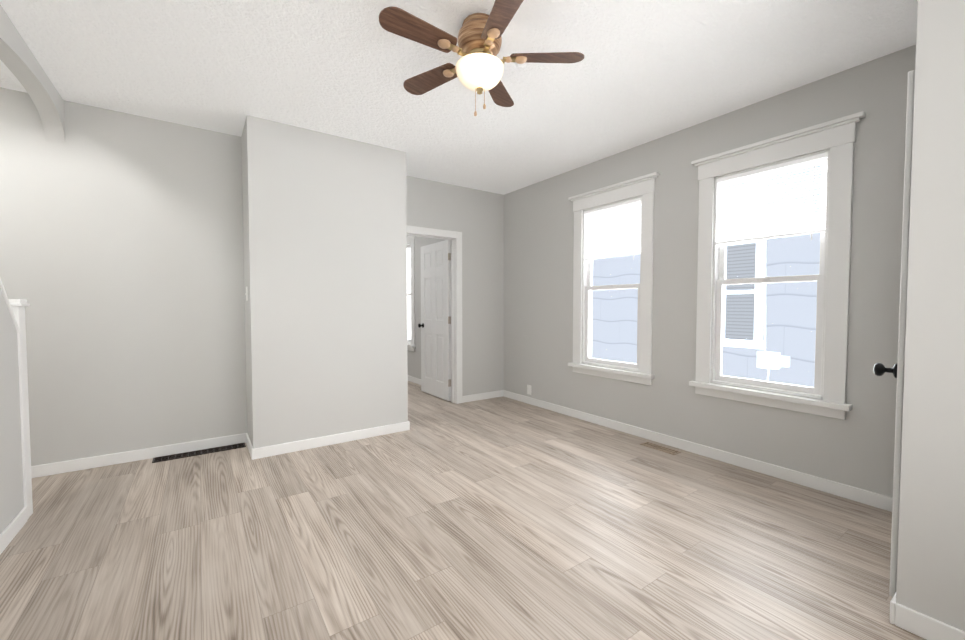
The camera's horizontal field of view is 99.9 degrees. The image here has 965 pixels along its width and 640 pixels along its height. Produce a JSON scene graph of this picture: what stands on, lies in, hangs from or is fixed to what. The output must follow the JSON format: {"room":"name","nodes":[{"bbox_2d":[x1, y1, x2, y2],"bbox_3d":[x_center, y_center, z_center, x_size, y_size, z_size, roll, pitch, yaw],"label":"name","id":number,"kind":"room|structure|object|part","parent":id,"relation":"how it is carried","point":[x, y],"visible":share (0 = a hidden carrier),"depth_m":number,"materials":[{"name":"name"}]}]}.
{"room":"empty living room","nodes":[
{"label":"empty living room","id":0,"kind":"room"},
{"bbox_2d":[0,288,23,533],"bbox_3d":[-1.501,0.059,0.618,0.100,2.255,3.880,-1,2,-35],"label":"wall","id":1,"kind":"structure","parent":0,"point":[11,491],"depth_m":2.13,"materials":[{"name":"grey paint"}]},
{"bbox_2d":[0,506,27,554],"bbox_3d":[-1.454,1.142,0.687,0.014,0.085,3.879,-1,2,-35],"label":"baseboard","id":2,"kind":"structure","parent":1,"relation":"attached to","point":[21,518],"depth_m":2.10,"materials":[{"name":"white wood"}]},
{"bbox_2d":[0,278,32,518],"bbox_3d":[-2.356,0.024,1.842,0.154,2.239,1.124,-1,2,-35],"label":"trim","id":3,"kind":"structure","parent":1,"relation":"attached to","point":[16,308],"depth_m":2.27,"materials":[{"name":"white wood"}]},
{"bbox_2d":[0,5,64,143],"bbox_3d":[-1.679,-1.291,0.941,0.100,0.410,4.690,-1,2,-35],"label":"ceiling beam","id":4,"kind":"structure","parent":0,"point":[18,59],"depth_m":2.46,"materials":[{"name":"grey paint"}]},
{"bbox_2d":[0,87,246,465],"bbox_3d":[-3.047,-0.231,2.975,2.260,2.670,0.150,-1,2,-35],"label":"wall","id":5,"kind":"structure","parent":0,"point":[121,255],"depth_m":3.09,"materials":[{"name":"grey paint"}]},
{"bbox_2d":[31,433,243,477],"bbox_3d":[-2.955,1.062,2.984,2.130,0.085,0.014,-1,2,-35],"label":"baseboard","id":6,"kind":"structure","parent":5,"relation":"attached to","point":[42,470],"depth_m":3.14,"materials":[{"name":"white wood"}]},
{"bbox_2d":[241,115,407,448],"bbox_3d":[-1.484,-0.261,3.839,1.315,2.670,0.760,-1,2,-35],"label":"wall","id":7,"kind":"structure","parent":0,"point":[325,243],"depth_m":3.46,"materials":[{"name":"grey paint"}]},
{"bbox_2d":[244,433,251,446],"bbox_3d":[-1.950,1.048,3.388,0.018,0.085,0.420,-1,2,-35],"label":"baseboard","id":8,"kind":"structure","parent":7,"relation":"attached to","point":[246,438],"depth_m":3.46,"materials":[{"name":"white wood"}]},
{"bbox_2d":[248,421,409,459],"bbox_3d":[-1.263,1.042,3.569,1.343,0.085,0.018,-1,2,-35],"label":"baseboard","id":9,"kind":"structure","parent":7,"relation":"attached to","point":[256,453],"depth_m":3.49,"materials":[{"name":"white wood"}]},
{"bbox_2d":[407,236,444,378],"bbox_3d":[-0.988,-0.347,6.348,0.140,2.670,2.790,-1,2,-35],"label":"wall","id":10,"kind":"structure","parent":0,"point":[414,363],"depth_m":6.24,"materials":[{"name":"grey paint"}]},
{"bbox_2d":[407,235,415,351],"bbox_3d":[-1.311,-0.458,6.710,0.152,1.875,1.044,-1,2,-35],"label":"room window","id":11,"kind":"structure","parent":10,"relation":"in","point":[411,345],"depth_m":6.40,"materials":[{"name":"white wood"}]},
{"bbox_3d":[-1.279,-0.433,6.733,0.074,1.574,0.688,-1,2,-35],"label":"back room window sash","id":12,"kind":"part","parent":11,"relation":"part of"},
{"bbox_3d":[-1.275,-0.433,6.736,0.037,1.494,0.608,-1,2,-35],"label":"glass","id":13,"kind":"part","parent":11,"relation":"part of","materials":[{"name":"white"}]},
{"bbox_2d":[408,375,420,384],"bbox_3d":[-1.308,0.933,6.717,0.014,0.085,1.890,-1,2,-35],"label":"baseboard","id":14,"kind":"structure","parent":10,"relation":"attached to","point":[415,380],"depth_m":6.36,"materials":[{"name":"white wood"}]},
{"bbox_2d":[406,176,503,395],"bbox_3d":[-0.449,-0.299,4.951,1.695,2.670,0.120,-1,2,-35],"label":"wall","id":15,"kind":"structure","parent":0,"point":[475,217],"depth_m":5.13,"materials":[{"name":"grey paint"}]},
{"bbox_2d":[407,225,461,403],"bbox_3d":[-0.672,-0.015,4.804,0.924,2.112,0.156,-1,2,-35],"label":"door frame","id":16,"kind":"structure","parent":15,"relation":"attached to","point":[454,238],"depth_m":4.98,"materials":[{"name":"white wood"}]},
{"bbox_2d":[421,240,450,400],"bbox_3d":[-0.627,0.000,5.377,0.042,2.018,0.771,-1,2,-35],"label":"door leaf","id":17,"kind":"structure","parent":15,"relation":"in","point":[435,330],"depth_m":5.32,"materials":[{"name":"white paint"}]},
{"bbox_3d":[-0.410,0.002,5.066,0.041,1.670,0.013,-1,2,-35],"label":"back door hinges","id":18,"kind":"part","parent":17,"relation":"part of","materials":[{"name":"silver metal"}]},
{"bbox_2d":[462,390,503,402],"bbox_3d":[0.007,0.984,5.231,0.638,0.085,0.014,-1,2,-35],"label":"baseboard","id":19,"kind":"structure","parent":15,"relation":"attached to","point":[475,397],"depth_m":5.22,"materials":[{"name":"white wood"}]},
{"bbox_2d":[0,0,917,194],"bbox_3d":[-1.267,-1.610,3.084,5.520,0.080,8.150,-1,2,-35],"label":"ceiling","id":20,"kind":"structure","parent":0,"point":[643,72],"depth_m":2.47,"materials":[{"name":"white paint"}]},
{"bbox_2d":[379,0,583,115],"bbox_3d":[-0.049,-1.301,2.093,1.003,0.470,1.042,-1,2,-35],"label":"ceiling fan","id":21,"kind":"object","parent":20,"relation":"hanging from","point":[478,68],"visible":1,"depth_m":2.03,"materials":[{"name":"brown wood"}]},
{"bbox_3d":[-0.015,-1.268,2.121,0.252,0.114,0.252,-1,2,-35],"label":"lamp shade","id":22,"kind":"part","parent":21,"relation":"part of","materials":[{"name":"white glass"}]},
{"bbox_2d":[0,381,925,639],"bbox_3d":[-1.267,1.128,3.179,5.520,0.060,8.150,-1,2,-35],"label":"floor","id":23,"kind":"structure","parent":0,"point":[501,518],"depth_m":2.04,"materials":[{"name":"laminate"}]},
{"bbox_2d":[152,443,245,462],"bbox_3d":[-2.317,1.089,3.342,0.625,0.006,0.120,-1,2,-35],"label":"floor vent","id":24,"kind":"object","parent":23,"relation":"in","point":[194,453],"visible":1,"depth_m":3.33,"materials":[{"name":"brown metal"}]},
{"bbox_2d":[640,442,680,454],"bbox_3d":[1.504,1.086,3.439,0.105,0.006,0.310,-1,2,-35],"label":"floor vent","id":25,"kind":"object","parent":23,"relation":"in","point":[658,447],"visible":1,"depth_m":3.43,"materials":[{"name":"beige metal"}]},
{"bbox_2d":[503,45,915,496],"bbox_3d":[1.697,-0.249,3.497,0.160,2.670,4.960,-1,2,-35],"label":"wall","id":26,"kind":"structure","parent":0,"point":[855,447],"depth_m":3.20,"materials":[{"name":"grey paint"}]},
{"bbox_2d":[527,385,530,394],"bbox_3d":[0.575,0.860,4.997,0.008,0.116,0.072,-1,2,-35],"label":"electrical outlet","id":27,"kind":"object","parent":26,"relation":"attached to","point":[529,389],"visible":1,"depth_m":4.99,"materials":[{"name":"white plastic"}]},
{"bbox_2d":[568,172,659,384],"bbox_3d":[1.273,-0.364,4.003,0.172,1.875,1.024,-1,2,-35],"label":"window","id":28,"kind":"structure","parent":26,"relation":"in","point":[642,188],"depth_m":3.94,"materials":[{"name":"white wood"}]},
{"bbox_3d":[1.261,-0.848,3.978,0.034,0.550,0.668,-1,2,-35],"label":"left window blind rails","id":29,"kind":"part","parent":28,"relation":"part of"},
{"bbox_3d":[1.297,-0.339,4.020,0.074,1.574,0.668,-1,2,-35],"label":"left window sash","id":30,"kind":"part","parent":28,"relation":"part of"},
{"bbox_3d":[1.301,-0.339,4.023,0.037,1.494,0.588,-1,2,-35],"label":"glass","id":31,"kind":"part","parent":28,"relation":"part of","materials":[{"name":"clear glass"}]},
{"bbox_2d":[504,390,892,511],"bbox_3d":[1.340,1.031,3.897,0.018,0.085,3.730,-1,2,-35],"label":"baseboard","id":32,"kind":"structure","parent":26,"relation":"attached to","point":[863,496],"depth_m":3.07,"materials":[{"name":"white wood"}]},
{"bbox_2d":[689,111,865,419],"bbox_3d":[2.034,-0.326,2.913,0.172,1.875,1.034,-1,2,-35],"label":"window","id":33,"kind":"structure","parent":26,"relation":"in","point":[836,138],"depth_m":2.77,"materials":[{"name":"white wood"}]},
{"bbox_3d":[2.058,-0.301,2.930,0.074,1.574,0.678,-1,2,-35],"label":"right window sash","id":34,"kind":"part","parent":33,"relation":"part of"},
{"bbox_3d":[2.061,-0.301,2.933,0.037,1.494,0.598,-1,2,-35],"label":"glass","id":35,"kind":"part","parent":33,"relation":"part of","materials":[{"name":"clear glass"}]},
{"bbox_3d":[2.022,-0.810,2.888,0.034,0.550,0.678,-1,2,-35],"label":"right window blind rails","id":36,"kind":"part","parent":33,"relation":"part of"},
{"bbox_2d":[896,0,964,631],"bbox_3d":[1.879,-0.168,1.157,0.120,2.670,0.910,-1,2,-35],"label":"wall","id":37,"kind":"structure","parent":0,"point":[931,562],"depth_m":1.44,"materials":[{"name":"grey paint"}]},
{"bbox_2d":[889,70,914,596],"bbox_3d":[1.980,0.070,1.900,0.800,2.120,0.035,-2,3,-44],"label":"door leaf","id":38,"kind":"structure","parent":37,"relation":"in","point":[902,322],"depth_m":1.63,"materials":[{"name":"white paint"}]},
{"bbox_2d":[873,363,896,377],"bbox_3d":[1.741,0.213,1.677,0.062,0.062,0.179,-2,3,-44],"label":"door knob","id":39,"kind":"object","parent":38,"relation":"attached to","point":[879,369],"depth_m":1.71,"materials":[{"name":"black metal"}]},
{"bbox_2d":[889,595,964,639],"bbox_3d":[1.820,1.125,1.169,0.014,0.085,0.924,-1,2,-35],"label":"baseboard","id":40,"kind":"structure","parent":37,"relation":"attached to","point":[926,627],"depth_m":1.48,"materials":[{"name":"white wood"}]},
{"bbox_3d":[1.663,2.001,4.857,1.170,0.120,12.000,-1,2,-35],"label":"ground","id":41,"kind":"structure","parent":0,"visible":0},
{"bbox_2d":[592,164,821,386],"bbox_3d":[2.102,-1.468,5.043,0.100,7.000,12.000,-1,2,-35],"label":"siding","id":42,"kind":"object","parent":41,"relation":"on","point":[802,295],"depth_m":3.98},
{"bbox_2d":[722,234,764,348],"bbox_3d":[2.587,-1.440,4.230,0.035,7.000,0.690,-1,2,-35],"label":"window","id":43,"kind":"structure","parent":42,"relation":"attached to","point":[737,266],"depth_m":4.15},
{"bbox_2d":[757,176,789,380],"bbox_3d":[2.811,-0.552,3.890,0.090,2.551,0.246,-1,2,-35],"label":"utility box","id":44,"kind":"object","parent":42,"relation":"attached to","point":[776,360],"depth_m":3.93,"materials":[{"name":"white"}]}
]}

